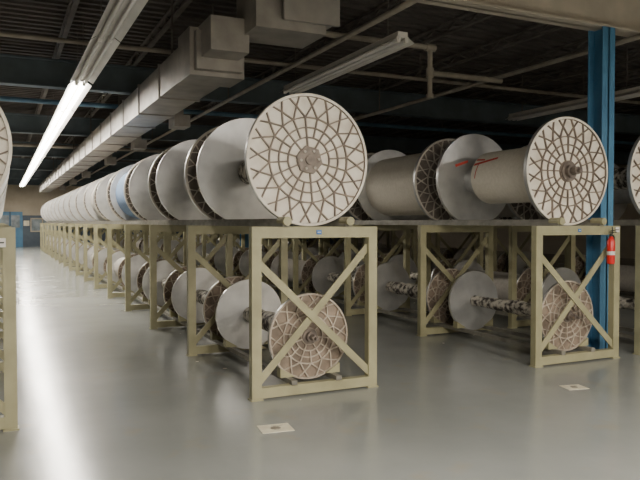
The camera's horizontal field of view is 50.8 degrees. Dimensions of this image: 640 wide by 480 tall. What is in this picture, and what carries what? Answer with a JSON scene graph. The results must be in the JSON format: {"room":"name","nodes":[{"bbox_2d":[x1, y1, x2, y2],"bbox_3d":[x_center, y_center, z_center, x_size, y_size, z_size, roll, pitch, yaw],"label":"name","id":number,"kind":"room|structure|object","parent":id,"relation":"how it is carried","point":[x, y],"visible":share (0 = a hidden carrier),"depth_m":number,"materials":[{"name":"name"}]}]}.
{"room":"textile factory","nodes":[
{"label":"textile factory","id":0,"kind":"room"},
{"bbox_2d":[3,185,81,214],"bbox_3d":[-12.115,-1.719,40.809,31.000,4.100,0.200,-1,2,-25],"label":"wall","id":1,"kind":"structure","parent":0,"point":[28,200],"depth_m":38.53,"materials":[{"name":"beige paint"}]},
{"bbox_2d":[0,212,22,246],"bbox_3d":[-17.517,-0.598,38.107,1.300,2.000,0.080,-1,2,-25],"label":"door","id":2,"kind":"structure","parent":1,"relation":"in","point":[13,219],"depth_m":38.22,"materials":[{"name":"blue paint"}]},
{"bbox_2d":[30,218,53,231],"bbox_3d":[-15.982,-0.867,38.831,1.300,0.800,0.070,-1,2,-25],"label":"window","id":3,"kind":"structure","parent":1,"relation":"in","point":[34,222],"depth_m":38.68,"materials":[{"name":"beige glass"}]},
{"bbox_2d":[23,215,343,246],"bbox_3d":[-12.068,-0.567,40.739,31.000,1.800,0.020,-1,2,-25],"label":"trim","id":4,"kind":"structure","parent":1,"relation":"attached to","point":[30,239],"depth_m":38.70,"materials":[{"name":"blue paint"}]},
{"bbox_2d":[0,242,639,479],"bbox_3d":[-1.389,0.975,18.179,31.000,0.100,50.000,-1,2,-25],"label":"floor","id":5,"kind":"structure","parent":0,"point":[102,394],"depth_m":5.10,"materials":[{"name":"paint"}]},
{"bbox_2d":[0,223,18,431],"bbox_3d":[-9.286,0.192,18.546,1.140,1.446,31.650,-1,2,-25],"label":"rack","id":6,"kind":"object","parent":5,"relation":"on","point":[9,407],"visible":0.99,"depth_m":4.51,"materials":[{"name":"beige metal"}]},
{"bbox_2d":[0,238,5,246],"bbox_3d":[-2.114,0.018,4.474,0.050,0.060,0.006,-1,2,-25],"label":"tag","id":7,"kind":"object","parent":6,"relation":"attached to","point":[2,240],"visible":1,"depth_m":4.48,"materials":[{"name":"white paper"}]},
{"bbox_2d":[0,177,8,201],"bbox_3d":[-3.778,-0.697,6.865,1.100,1.100,1.850,-1,2,-25],"label":"beam","id":8,"kind":"structure","parent":6,"relation":"on","point":[4,191],"depth_m":7.72,"materials":[{"name":"metal"}]},
{"bbox_2d":[0,107,11,195],"bbox_3d":[-2.966,-0.652,5.147,1.117,1.117,1.710,-2,2,-25],"label":"beam","id":9,"kind":"structure","parent":6,"relation":"on","point":[5,133],"depth_m":4.62,"materials":[{"name":"metal"}]},
{"bbox_2d":[40,216,377,401],"bbox_3d":[-6.764,0.160,19.737,1.140,1.446,31.650,-1,2,-25],"label":"rack","id":10,"kind":"object","parent":5,"relation":"on","point":[257,229],"visible":0.81,"depth_m":6.86,"materials":[{"name":"beige metal"}]},
{"bbox_2d":[41,202,48,221],"bbox_3d":[-13.042,-1.381,32.983,1.100,1.100,1.850,-1,2,-25],"label":"beam","id":11,"kind":"structure","parent":10,"relation":"on","point":[42,215],"depth_m":33.42,"materials":[{"name":"metal"}]},
{"bbox_2d":[43,201,51,221],"bbox_3d":[-12.200,-1.335,31.202,1.100,1.100,1.850,-1,2,-25],"label":"beam","id":12,"kind":"structure","parent":10,"relation":"on","point":[44,207],"depth_m":31.64,"materials":[{"name":"metal"}]},
{"bbox_2d":[45,200,54,221],"bbox_3d":[-11.358,-1.288,29.422,1.100,1.100,1.850,-1,2,-25],"label":"beam","id":13,"kind":"structure","parent":10,"relation":"on","point":[47,205],"depth_m":29.86,"materials":[{"name":"metal"}]},
{"bbox_2d":[48,197,58,221],"bbox_3d":[-10.516,-1.241,27.641,1.114,1.114,1.850,-2,2,-25],"label":"beam","id":14,"kind":"structure","parent":10,"relation":"on","point":[51,202],"depth_m":28.09,"materials":[{"name":"metal"}]},
{"bbox_2d":[51,196,62,221],"bbox_3d":[-9.674,-1.195,25.861,1.100,1.100,1.850,-1,2,-25],"label":"beam","id":15,"kind":"structure","parent":10,"relation":"on","point":[55,216],"depth_m":26.30,"materials":[{"name":"metal"}]},
{"bbox_2d":[55,193,66,221],"bbox_3d":[-8.832,-1.148,24.080,1.099,1.099,1.850,-1,2,-25],"label":"beam","id":16,"kind":"structure","parent":10,"relation":"on","point":[57,211],"depth_m":24.52,"materials":[{"name":"metal"}]},
{"bbox_2d":[59,192,71,220],"bbox_3d":[-7.991,-1.101,22.300,1.100,1.100,1.850,-1,2,-25],"label":"beam","id":17,"kind":"structure","parent":10,"relation":"on","point":[61,204],"depth_m":22.75,"materials":[{"name":"metal"}]},
{"bbox_2d":[61,239,74,256],"bbox_3d":[-8.832,0.319,24.119,0.720,0.720,1.850,-1,2,-25],"label":"beam","id":18,"kind":"structure","parent":10,"relation":"on","point":[66,239],"depth_m":24.65,"materials":[{"name":"metal"}]},
{"bbox_2d":[64,189,78,220],"bbox_3d":[-7.149,-1.055,20.520,1.100,1.100,1.850,-1,2,-25],"label":"beam","id":19,"kind":"structure","parent":10,"relation":"on","point":[68,212],"depth_m":20.97,"materials":[{"name":"metal"}]},
{"bbox_2d":[66,240,80,259],"bbox_3d":[-7.991,0.366,22.338,0.720,0.720,1.850,-1,2,-25],"label":"beam","id":20,"kind":"structure","parent":10,"relation":"on","point":[73,242],"depth_m":22.88,"materials":[{"name":"metal"}]},
{"bbox_2d":[70,186,87,220],"bbox_3d":[-6.307,-1.008,18.739,1.099,1.099,1.850,-1,2,-25],"label":"beam","id":21,"kind":"structure","parent":10,"relation":"on","point":[73,200],"depth_m":19.19,"materials":[{"name":"metal"}]},
{"bbox_2d":[72,241,89,262],"bbox_3d":[-7.149,0.412,20.558,0.720,0.720,1.850,-1,2,-25],"label":"beam","id":22,"kind":"structure","parent":10,"relation":"on","point":[80,244],"depth_m":21.10,"materials":[{"name":"metal"}]},
{"bbox_2d":[77,181,97,220],"bbox_3d":[-5.465,-0.962,16.959,1.099,1.099,1.850,-1,2,-25],"label":"beam","id":23,"kind":"structure","parent":10,"relation":"on","point":[81,205],"depth_m":17.41,"materials":[{"name":"metal"}]},
{"bbox_2d":[79,243,98,263],"bbox_3d":[-6.307,0.459,18.777,0.719,0.719,1.850,-1,2,-25],"label":"beam","id":24,"kind":"structure","parent":10,"relation":"on","point":[81,254],"depth_m":19.32,"materials":[{"name":"metal"}]},
{"bbox_2d":[87,245,105,270],"bbox_3d":[-5.465,0.506,16.997,0.720,0.720,1.850,-1,2,-25],"label":"beam","id":25,"kind":"structure","parent":10,"relation":"on","point":[90,253],"depth_m":17.55,"materials":[{"name":"metal"}]},
{"bbox_2d":[85,175,109,220],"bbox_3d":[-4.623,-0.915,15.178,1.100,1.100,1.850,-1,2,-25],"label":"beam","id":26,"kind":"structure","parent":10,"relation":"on","point":[90,198],"depth_m":15.62,"materials":[{"name":"metal"}]},
{"bbox_2d":[98,248,119,277],"bbox_3d":[-4.623,0.552,15.217,0.720,0.720,1.850,-1,2,-25],"label":"beam","id":27,"kind":"structure","parent":10,"relation":"on","point":[102,255],"depth_m":15.78,"materials":[{"name":"metal"}]},
{"bbox_2d":[96,168,126,220],"bbox_3d":[-3.781,-0.868,13.398,1.100,1.100,1.850,-1,2,-25],"label":"beam","id":28,"kind":"structure","parent":10,"relation":"on","point":[103,200],"depth_m":13.86,"materials":[{"name":"metal"}]},
{"bbox_2d":[106,251,138,286],"bbox_3d":[-3.781,0.599,13.436,0.720,0.720,1.850,-1,2,-25],"label":"beam","id":29,"kind":"structure","parent":10,"relation":"on","point":[118,258],"depth_m":13.95,"materials":[{"name":"metal"}]},
{"bbox_2d":[110,158,146,220],"bbox_3d":[-2.939,-0.822,11.617,1.100,1.100,1.850,-1,2,-25],"label":"beam","id":30,"kind":"structure","parent":10,"relation":"on","point":[121,202],"depth_m":11.83,"materials":[{"name":"metal"}]},
{"bbox_2d":[122,255,164,298],"bbox_3d":[-2.939,0.645,11.656,0.720,0.720,1.850,-1,2,-25],"label":"beam","id":31,"kind":"structure","parent":10,"relation":"on","point":[139,265],"depth_m":12.24,"materials":[{"name":"metal"}]},
{"bbox_2d":[129,146,177,219],"bbox_3d":[-2.097,-0.775,9.837,1.099,1.099,1.850,-1,2,-25],"label":"beam","id":32,"kind":"structure","parent":10,"relation":"on","point":[143,194],"depth_m":10.31,"materials":[{"name":"metal"}]},
{"bbox_2d":[142,260,196,314],"bbox_3d":[-2.097,0.692,9.875,0.720,0.720,1.850,-1,2,-25],"label":"beam","id":33,"kind":"structure","parent":10,"relation":"on","point":[167,274],"depth_m":10.42,"materials":[{"name":"metal"}]},
{"bbox_2d":[155,126,222,219],"bbox_3d":[-1.255,-0.729,8.056,1.100,1.100,1.850,-1,2,-25],"label":"beam","id":34,"kind":"structure","parent":10,"relation":"on","point":[177,188],"depth_m":8.54,"materials":[{"name":"metal"}]},
{"bbox_2d":[171,268,244,339],"bbox_3d":[-1.255,0.739,8.095,0.720,0.720,1.850,-1,2,-25],"label":"beam","id":35,"kind":"structure","parent":10,"relation":"on","point":[209,290],"depth_m":8.63,"materials":[{"name":"metal"}]},
{"bbox_2d":[196,93,366,225],"bbox_3d":[-0.443,-0.683,6.339,1.099,1.099,1.710,-1,2,-25],"label":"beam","id":36,"kind":"structure","parent":10,"relation":"on","point":[303,159],"depth_m":5.66,"materials":[{"name":"metal"}]},
{"bbox_2d":[215,279,347,378],"bbox_3d":[-0.413,0.785,6.314,0.720,0.720,1.850,-1,2,-25],"label":"beam","id":37,"kind":"structure","parent":10,"relation":"on","point":[314,353],"depth_m":5.71,"materials":[{"name":"metal"}]},
{"bbox_2d":[240,234,248,247],"bbox_3d":[-2.019,-0.805,17.945,0.200,3.470,0.260,-1,2,-25],"label":"steel column","id":38,"kind":"structure","parent":5,"relation":"on","point":[246,235],"depth_m":17.90,"materials":[{"name":"blue metal"}]},
{"bbox_2d":[257,423,294,433],"bbox_3d":[-0.302,1.278,4.582,0.220,0.004,0.176,-1,2,-18],"label":"floor marker","id":39,"kind":"object","parent":5,"relation":"on","point":[282,427],"visible":1,"depth_m":4.57,"materials":[{"name":"beige paper"}]},
{"bbox_2d":[100,218,619,367],"bbox_3d":[-4.160,0.128,20.968,1.140,1.446,31.650,-1,2,-25],"label":"rack","id":40,"kind":"object","parent":5,"relation":"on","point":[552,226],"visible":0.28,"depth_m":8.07,"materials":[{"name":"beige metal"}]},
{"bbox_2d":[120,235,124,248],"bbox_3d":[-8.754,0.147,30.691,0.719,0.719,1.850,-1,2,-25],"label":"beam","id":41,"kind":"structure","parent":40,"relation":"on","point":[123,239],"depth_m":31.26,"materials":[{"name":"metal"}]},
{"bbox_2d":[133,237,148,252],"bbox_3d":[-7.071,0.240,27.130,0.720,0.720,1.850,-1,2,-25],"label":"beam","id":42,"kind":"structure","parent":40,"relation":"on","point":[139,242],"depth_m":27.20,"materials":[{"name":"metal"}]},
{"bbox_2d":[141,238,148,255],"bbox_3d":[-6.229,0.287,25.349,0.719,0.719,1.850,-1,2,-25],"label":"beam","id":43,"kind":"structure","parent":40,"relation":"on","point":[142,244],"depth_m":25.90,"materials":[{"name":"metal"}]},
{"bbox_2d":[158,239,163,258],"bbox_3d":[-5.387,0.334,23.569,0.720,0.720,1.850,-1,2,-25],"label":"beam","id":44,"kind":"structure","parent":40,"relation":"on","point":[161,242],"depth_m":24.20,"materials":[{"name":"metal"}]},
{"bbox_2d":[163,240,179,261],"bbox_3d":[-4.545,0.380,21.788,0.720,0.720,1.850,-1,2,-25],"label":"beam","id":45,"kind":"structure","parent":40,"relation":"on","point":[174,243],"depth_m":22.41,"materials":[{"name":"metal"}]},
{"bbox_2d":[177,243,201,265],"bbox_3d":[-3.703,0.427,20.008,0.719,0.719,1.850,-1,2,-25],"label":"beam","id":46,"kind":"structure","parent":40,"relation":"on","point":[180,253],"depth_m":20.56,"materials":[{"name":"metal"}]},
{"bbox_2d":[196,243,224,270],"bbox_3d":[-2.861,0.473,18.227,0.720,0.720,1.850,-1,2,-25],"label":"beam","id":47,"kind":"structure","parent":40,"relation":"on","point":[209,247],"depth_m":18.80,"materials":[{"name":"metal"}]},
{"bbox_2d":[214,246,248,276],"bbox_3d":[-2.019,0.520,16.447,0.719,0.719,1.850,-1,2,-25],"label":"spool","id":48,"kind":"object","parent":40,"relation":"on","point":[220,256],"depth_m":17.00,"materials":[{"name":"metal"}]},
{"bbox_2d":[239,250,278,283],"bbox_3d":[-1.177,0.567,14.667,0.723,0.723,1.850,-1,2,-25],"label":"spool","id":49,"kind":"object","parent":40,"relation":"on","point":[244,259],"depth_m":15.21,"materials":[{"name":"metal"}]},
{"bbox_2d":[270,252,324,292],"bbox_3d":[-0.335,0.613,12.886,0.720,0.720,1.850,-1,2,-25],"label":"spool","id":50,"kind":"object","parent":40,"relation":"on","point":[305,268],"depth_m":12.52,"materials":[{"name":"metal"}]},
{"bbox_2d":[312,256,380,303],"bbox_3d":[0.506,0.660,11.106,0.720,0.720,1.850,-1,2,-25],"label":"spool","id":51,"kind":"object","parent":40,"relation":"on","point":[328,269],"depth_m":11.67,"materials":[{"name":"metal"}]},
{"bbox_2d":[337,153,373,219],"bbox_3d":[0.506,-0.807,11.067,1.100,1.100,1.850,-1,2,-25],"label":"beam","id":52,"kind":"structure","parent":40,"relation":"on","point":[356,210],"depth_m":10.30,"materials":[{"name":"metal"}]},
{"bbox_2d":[358,138,455,219],"bbox_3d":[1.348,-0.761,9.287,1.100,1.100,1.850,-1,2,-25],"label":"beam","id":53,"kind":"structure","parent":40,"relation":"on","point":[397,185],"depth_m":9.01,"materials":[{"name":"metal"}]},
{"bbox_2d":[377,262,459,324],"bbox_3d":[1.348,0.707,9.325,0.720,0.720,1.850,-1,2,-25],"label":"spool","id":54,"kind":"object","parent":40,"relation":"on","point":[394,287],"depth_m":9.69,"materials":[{"name":"metal"}]},
{"bbox_2d":[448,271,592,350],"bbox_3d":[2.190,0.753,7.545,0.720,0.720,1.850,-1,2,-25],"label":"spool","id":55,"kind":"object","parent":40,"relation":"on","point":[473,301],"depth_m":7.44,"materials":[{"name":"metal"}]},
{"bbox_2d":[436,116,607,225],"bbox_3d":[2.190,-0.714,7.506,1.100,1.100,1.850,-1,2,-25],"label":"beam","id":56,"kind":"structure","parent":40,"relation":"on","point":[562,170],"depth_m":7.00,"materials":[{"name":"metal"}]},
{"bbox_2d":[606,227,616,263],"bbox_3d":[2.947,0.054,6.815,0.088,0.375,0.090,0,2,12],"label":"fire extinguisher","id":57,"kind":"object","parent":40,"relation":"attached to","point":[610,253],"visible":1,"depth_m":6.79,"materials":[{"name":"red metal"}]},
{"bbox_2d":[132,220,639,354],"bbox_3d":[-2.867,0.112,21.579,1.140,1.446,31.650,-1,2,-25],"label":"rack","id":58,"kind":"object","parent":5,"relation":"on","point":[570,241],"visible":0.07,"depth_m":9.02,"materials":[{"name":"beige metal"}]},
{"bbox_2d":[262,244,273,252],"bbox_3d":[-1.568,0.457,18.838,0.720,0.720,1.850,-1,2,-25],"label":"beam","id":59,"kind":"structure","parent":58,"relation":"on","point":[265,249],"depth_m":18.07,"materials":[{"name":"metal"}]},
{"bbox_2d":[299,247,343,259],"bbox_3d":[0.116,0.551,15.277,0.719,0.719,1.850,-1,2,-25],"label":"beam","id":60,"kind":"structure","parent":58,"relation":"on","point":[314,251],"depth_m":15.90,"materials":[{"name":"metal"}]},
{"bbox_2d":[338,250,392,274],"bbox_3d":[0.957,0.597,13.497,0.720,0.720,1.850,-1,2,-25],"label":"spool","id":61,"kind":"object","parent":58,"relation":"on","point":[353,254],"depth_m":14.06,"materials":[{"name":"metal"}]},
{"bbox_2d":[407,215,418,219],"bbox_3d":[1.799,-0.823,11.678,1.099,1.099,1.850,-1,2,-25],"label":"beam","id":62,"kind":"structure","parent":58,"relation":"on","point":[412,217],"depth_m":12.45,"materials":[{"name":"metal"}]},
{"bbox_2d":[387,254,456,283],"bbox_3d":[1.799,0.644,11.717,0.720,0.720,1.850,-1,2,-25],"label":"spool","id":63,"kind":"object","parent":58,"relation":"on","point":[398,259],"depth_m":12.28,"materials":[{"name":"metal"}]},
{"bbox_2d":[453,260,548,302],"bbox_3d":[2.641,0.691,9.936,0.720,0.720,1.850,-1,2,-25],"label":"spool","id":64,"kind":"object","parent":58,"relation":"on","point":[500,279],"depth_m":9.53,"materials":[{"name":"metal"}]},
{"bbox_2d":[497,145,544,218],"bbox_3d":[2.641,-0.777,9.898,1.099,1.099,1.850,-1,2,-25],"label":"beam","id":65,"kind":"structure","parent":58,"relation":"on","point":[527,210],"depth_m":9.17,"materials":[{"name":"metal"}]},
{"bbox_2d":[542,267,634,309],"bbox_3d":[3.483,0.737,8.156,0.720,0.720,1.850,-1,2,-25],"label":"spool","id":66,"kind":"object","parent":58,"relation":"on","point":[549,280],"depth_m":8.72,"materials":[{"name":"metal"}]},
{"bbox_2d":[614,136,639,213],"bbox_3d":[3.453,-0.732,8.181,1.100,1.100,1.710,-1,2,-25],"label":"beam","id":67,"kind":"structure","parent":58,"relation":"on","point":[628,177],"depth_m":7.26,"materials":[{"name":"metal"}]},
{"bbox_2d":[216,225,634,298],"bbox_3d":[-0.178,0.079,22.850,1.140,1.446,31.650,-1,2,-25],"label":"rack","id":68,"kind":"object","parent":5,"relation":"on","point":[438,237],"visible":0.02,"depth_m":15.49,"materials":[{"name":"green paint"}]},
{"bbox_2d":[288,239,313,249],"bbox_3d":[-0.562,0.331,23.670,0.720,0.720,1.850,-1,2,-25],"label":"beam","id":69,"kind":"structure","parent":68,"relation":"on","point":[289,242],"depth_m":22.96,"materials":[{"name":"metal"}]},
{"bbox_2d":[312,240,341,252],"bbox_3d":[0.280,0.378,21.890,0.720,0.720,1.850,-1,2,-25],"label":"beam","id":70,"kind":"structure","parent":68,"relation":"on","point":[316,245],"depth_m":22.49,"materials":[{"name":"metal"}]},
{"bbox_2d":[336,242,361,250],"bbox_3d":[1.121,0.424,20.109,0.719,0.719,1.850,-1,2,-25],"label":"beam","id":71,"kind":"structure","parent":68,"relation":"on","point":[341,246],"depth_m":20.69,"materials":[{"name":"metal"}]},
{"bbox_2d":[377,243,410,256],"bbox_3d":[1.963,0.471,18.329,0.720,0.720,1.850,-1,2,-25],"label":"beam","id":72,"kind":"structure","parent":68,"relation":"on","point":[381,247],"depth_m":18.57,"materials":[{"name":"metal"}]},
{"bbox_2d":[415,215,429,219],"bbox_3d":[2.805,-0.950,16.510,1.128,1.128,1.850,1,1,-25],"label":"beam","id":73,"kind":"structure","parent":68,"relation":"on","point":[421,217],"depth_m":17.23,"materials":[{"name":"metal"}]},
{"bbox_2d":[410,245,457,272],"bbox_3d":[2.805,0.517,16.549,0.720,0.720,1.850,-1,2,-25],"label":"spool","id":74,"kind":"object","parent":68,"relation":"on","point":[447,253],"depth_m":15.88,"materials":[{"name":"metal"}]},
{"bbox_2d":[453,248,508,272],"bbox_3d":[3.647,0.564,14.768,0.720,0.720,1.850,-1,2,-25],"label":"spool","id":75,"kind":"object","parent":68,"relation":"on","point":[503,260],"depth_m":14.06,"materials":[{"name":"metal"}]},
{"bbox_2d":[494,217,513,219],"bbox_3d":[3.647,-0.903,14.730,1.099,1.099,1.850,-1,2,-25],"label":"beam","id":76,"kind":"structure","parent":68,"relation":"on","point":[498,218],"depth_m":14.02,"materials":[{"name":"metal"}]},
{"bbox_2d":[517,251,585,288],"bbox_3d":[4.489,0.611,12.988,0.719,0.719,1.850,-1,2,-25],"label":"spool","id":77,"kind":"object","parent":68,"relation":"on","point":[580,264],"depth_m":12.86,"materials":[{"name":"metal"}]},
{"bbox_2d":[613,164,632,219],"bbox_3d":[5.331,-0.810,11.169,1.114,1.114,1.850,0,1,-25],"label":"beam","id":78,"kind":"structure","parent":68,"relation":"on","point":[621,198],"depth_m":11.46,"materials":[{"name":"metal"}]},
{"bbox_2d":[619,265,634,291],"bbox_3d":[5.331,0.657,11.207,0.720,0.720,1.850,-1,2,-25],"label":"spool","id":79,"kind":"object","parent":68,"relation":"on","point":[627,272],"depth_m":11.24,"materials":[{"name":"metal"}]},
{"bbox_2d":[559,384,588,389],"bbox_3d":[2.156,1.249,5.722,0.190,0.004,0.152,0,2,-14],"label":"floor marker","id":80,"kind":"object","parent":5,"relation":"on","point":[575,386],"visible":1,"depth_m":5.70,"materials":[{"name":"beige paper"}]},
{"bbox_2d":[586,26,614,348],"bbox_3d":[3.024,-0.526,7.280,0.200,3.470,0.260,-1,2,-25],"label":"steel column","id":81,"kind":"structure","parent":5,"relation":"on","point":[601,43],"depth_m":7.22,"materials":[{"name":"blue metal"}]},
{"bbox_2d":[0,0,639,162],"bbox_3d":[-1.389,-3.204,18.070,31.000,0.140,50.000,-1,2,-25],"label":"ceiling","id":82,"kind":"structure","parent":0,"point":[32,17],"depth_m":10.50,"materials":[{"name":"black metal"}]},
{"bbox_2d":[19,34,90,186],"bbox_3d":[-9.615,-2.881,22.636,0.300,0.786,29.470,-1,2,-25],"label":"fluorescent light fixture","id":83,"kind":"object","parent":82,"relation":"hanging from","point":[74,94],"visible":0.9,"depth_m":12.81,"materials":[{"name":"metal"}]},
{"bbox_2d":[12,143,164,152],"bbox_3d":[-3.550,-2.968,21.480,28.000,0.510,0.100,-1,2,-25],"label":"pipe","id":84,"kind":"object","parent":82,"relation":"hanging from","point":[13,144],"visible":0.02,"depth_m":19.65,"materials":[{"name":"metal"}]},
{"bbox_2d":[70,0,147,83],"bbox_3d":[-1.730,-2.444,5.962,0.300,0.786,7.170,-1,2,-25],"label":"fluorescent light fixture","id":85,"kind":"object","parent":82,"relation":"hanging from","point":[118,16],"visible":1,"depth_m":6.99,"materials":[{"name":"metal"}]},
{"bbox_2d":[39,0,339,192],"bbox_3d":[-7.420,-2.635,21.368,1.300,1.150,32.910,-1,2,-25],"label":"air duct","id":86,"kind":"object","parent":82,"relation":"hanging from","point":[209,56],"visible":0.94,"depth_m":7.29,"materials":[{"name":"silver metal"}]},
{"bbox_2d":[66,0,420,187],"bbox_3d":[-4.173,-2.765,16.764,0.060,0.670,49.800,-1,2,-25],"label":"pipe","id":87,"kind":"object","parent":82,"relation":"hanging from","point":[408,3],"visible":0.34,"depth_m":8.26,"materials":[{"name":"metal"}]},
{"bbox_2d":[0,96,634,144],"bbox_3d":[-0.259,-2.789,14.520,28.000,0.505,0.090,-1,2,-25],"label":"pipe","id":88,"kind":"object","parent":82,"relation":"hanging from","point":[2,98],"visible":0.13,"depth_m":13.96,"materials":[{"name":"black metal"}]},
{"bbox_2d":[0,31,639,103],"bbox_3d":[1.578,-2.724,10.633,28.000,0.430,0.060,-1,2,-25],"label":"pipe","id":89,"kind":"object","parent":82,"relation":"hanging from","point":[3,34],"visible":0.74,"depth_m":9.85,"materials":[{"name":"metal"}]},
{"bbox_2d":[282,0,414,94],"bbox_3d":[0.197,-2.511,8.530,0.300,0.786,3.170,-1,2,-25],"label":"fluorescent light fixture","id":90,"kind":"object","parent":82,"relation":"hanging from","point":[399,40],"visible":0.95,"depth_m":8.09,"materials":[{"name":"metal"}]},
{"bbox_2d":[324,31,502,98],"bbox_3d":[1.150,-2.147,8.454,2.850,0.690,0.100,-1,2,-25],"label":"conduit pipe","id":91,"kind":"object","parent":82,"relation":"hanging from","point":[430,48],"visible":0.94,"depth_m":8.54,"materials":[{"name":"metal"}]},
{"bbox_2d":[353,34,639,120],"bbox_3d":[-1.569,-2.797,17.995,0.060,0.670,49.800,-1,2,-25],"label":"pipe","id":92,"kind":"object","parent":82,"relation":"hanging from","point":[635,37],"visible":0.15,"depth_m":9.22,"materials":[{"name":"metal"}]},
{"bbox_2d":[505,75,587,120],"label":"fluorescent light fixture","id":93,"kind":"object","parent":82,"relation":"hanging from","point":[579,103],"depth_m":11.65,"materials":[{"name":"metal"}]},
{"bbox_2d":[615,47,639,100],"label":"fluorescent light fixture","id":94,"kind":"object","parent":82,"relation":"hanging from","point":[629,93],"depth_m":10.20,"materials":[{"name":"metal"}]},
{"bbox_2d":[351,164,639,258],"bbox_3d":[12.715,-1.299,24.788,0.200,4.100,50.000,-1,2,-25],"label":"wall","id":95,"kind":"structure","parent":0,"point":[551,243],"depth_m":30.05,"materials":[{"name":"beige paint"}]},
{"bbox_2d":[7,178,95,185],"bbox_3d":[-11.517,-3.320,39.501,31.000,0.430,0.200,-1,2,-25],"label":"girder","id":96,"kind":"object","parent":95,"relation":"attached to","point":[11,181],"depth_m":37.48,"materials":[{"name":"black metal"}]},
{"bbox_2d":[9,169,113,179],"bbox_3d":[-8.995,-3.180,34.168,31.000,0.430,0.200,-1,2,-25],"label":"girder","id":97,"kind":"object","parent":95,"relation":"attached to","point":[13,173],"depth_m":32.14,"materials":[{"name":"black metal"}]},
{"bbox_2d":[10,158,136,171],"bbox_3d":[-6.474,-3.041,28.836,31.000,0.430,0.200,-1,2,-25],"label":"girder","id":98,"kind":"object","parent":95,"relation":"attached to","point":[16,163],"depth_m":26.84,"materials":[{"name":"black metal"}]},
{"bbox_2d":[12,141,167,160],"bbox_3d":[-3.953,-2.901,23.504,31.000,0.430,0.200,-1,2,-25],"label":"girder","id":99,"kind":"object","parent":95,"relation":"attached to","point":[16,151],"depth_m":21.47,"materials":[{"name":"black metal"}]},
{"bbox_2d":[4,112,629,164],"bbox_3d":[-1.431,-2.762,18.172,31.000,0.430,0.200,-1,2,-25],"label":"girder","id":100,"kind":"object","parent":95,"relation":"attached to","point":[18,122],"depth_m":17.05,"materials":[{"name":"metal"}]},
{"bbox_2d":[0,53,639,134],"bbox_3d":[1.090,-2.622,12.839,31.000,0.430,0.200,-1,2,-25],"label":"girder","id":101,"kind":"object","parent":95,"relation":"attached to","point":[15,70],"visible":0.5,"depth_m":12.37,"materials":[{"name":"black metal"}]},
{"bbox_2d":[405,0,639,36],"bbox_3d":[3.611,-2.482,7.507,31.000,0.430,0.200,-1,2,-25],"label":"girder","id":102,"kind":"object","parent":95,"relation":"attached to","point":[621,15],"visible":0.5,"depth_m":6.99,"materials":[{"name":"metal"}]}
]}

